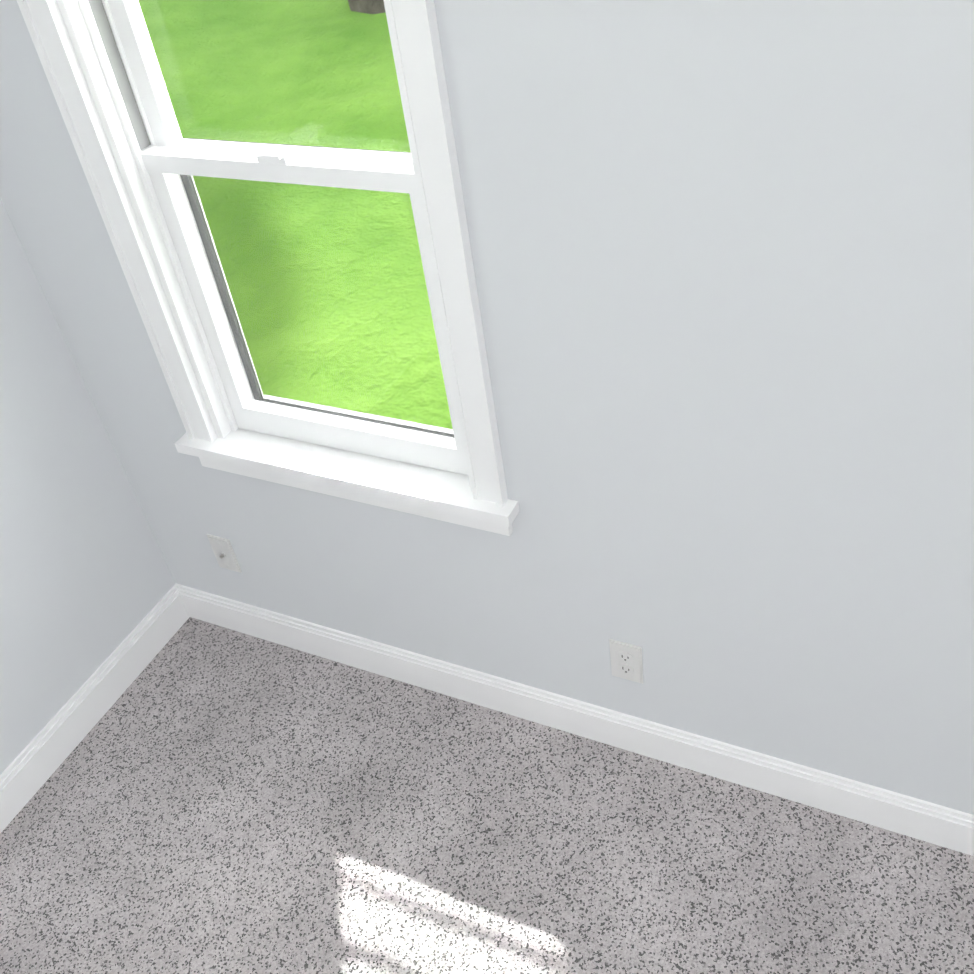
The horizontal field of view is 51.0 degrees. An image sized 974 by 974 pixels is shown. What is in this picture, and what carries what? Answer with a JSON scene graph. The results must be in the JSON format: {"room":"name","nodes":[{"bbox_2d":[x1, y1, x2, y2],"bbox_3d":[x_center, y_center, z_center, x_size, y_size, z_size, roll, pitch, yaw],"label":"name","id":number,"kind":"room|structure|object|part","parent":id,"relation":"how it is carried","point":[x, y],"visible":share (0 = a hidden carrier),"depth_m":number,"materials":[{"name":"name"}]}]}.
{"room":"empty bedroom","nodes":[
{"label":"empty bedroom","id":0,"kind":"room"},
{"bbox_2d":[0,198,175,774],"bbox_3d":[-1.802,0.541,0.980,0.150,2.350,3.840,12,44,24],"label":"wall","id":1,"kind":"structure","parent":0,"point":[87,582],"depth_m":2.37,"materials":[{"name":"white paint"}]},
{"bbox_2d":[0,584,189,832],"bbox_3d":[-1.588,1.407,1.657,0.014,0.116,3.540,12,44,24],"label":"baseboard","id":2,"kind":"structure","parent":1,"relation":"attached to","point":[35,764],"depth_m":2.56,"materials":[{"name":"white wood"}]},
{"bbox_2d":[0,617,973,973],"bbox_3d":[1.069,2.041,0.544,6.210,0.100,3.840,12,44,24],"label":"floor","id":3,"kind":"structure","parent":0,"point":[210,799],"depth_m":2.20,"materials":[{"name":"carpet"}]},
{"bbox_2d":[0,0,973,814],"bbox_3d":[1.699,-0.037,0.981,5.910,2.350,0.150,12,44,24],"label":"wall","id":4,"kind":"structure","parent":0,"point":[722,254],"depth_m":1.67,"materials":[{"name":"white paint"}]},
{"bbox_2d":[206,534,241,572],"bbox_3d":[-0.666,0.172,2.573,0.070,0.115,0.016,12,44,24],"label":"wall jack","id":5,"kind":"object","parent":4,"relation":"attached to","point":[224,553],"visible":1,"depth_m":2.57,"materials":[{"name":"white plastic"}]},
{"bbox_2d":[17,0,519,535],"bbox_3d":[-0.358,-0.561,1.798,0.824,1.405,0.228,12,44,24],"label":"window","id":6,"kind":"structure","parent":4,"relation":"in","point":[141,160],"depth_m":1.90,"materials":[{"name":"white"}]},
{"bbox_3d":[-0.353,-0.580,1.800,0.534,1.139,0.044,12,44,24],"label":"glass","id":7,"kind":"part","parent":6,"relation":"part of","materials":[{"name":"clear glass"}]},
{"bbox_2d":[191,176,453,434],"bbox_3d":[-0.292,-0.372,2.034,0.582,0.594,0.001,12,44,24],"label":"screen","id":8,"kind":"object","parent":6,"relation":"attached to","point":[316,255],"depth_m":2.04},
{"bbox_2d":[176,583,973,855],"bbox_3d":[1.031,0.703,1.983,4.185,0.116,0.014,12,44,24],"label":"baseboard","id":9,"kind":"structure","parent":4,"relation":"attached to","point":[930,822],"depth_m":2.31,"materials":[{"name":"white wood"}]},
{"bbox_2d":[609,639,642,683],"bbox_3d":[0.293,0.369,2.148,0.070,0.115,0.008,12,44,24],"label":"electrical outlet","id":10,"kind":"object","parent":4,"relation":"attached to","point":[626,661],"visible":1,"depth_m":2.14,"materials":[{"name":"white plastic"}]},
{"label":"outside","id":11,"kind":"structure","parent":0,"visible":0},
{"bbox_2d":[138,0,452,428],"bbox_3d":[-44.280,-82.706,92.732,290.000,24.026,290.000,12,44,24],"label":"terrain","id":12,"kind":"structure","parent":11,"point":[199,39],"depth_m":5.89,"materials":[{"name":"green plant"}]},
{"bbox_2d":[348,0,384,13],"bbox_3d":[-1.539,-8.062,3.777,7.703,12.207,8.720,12,44,24],"label":"tree","id":13,"kind":"object","parent":12,"relation":"on","point":[365,5],"depth_m":7.71,"materials":[{"name":"grey plant"}]}
]}

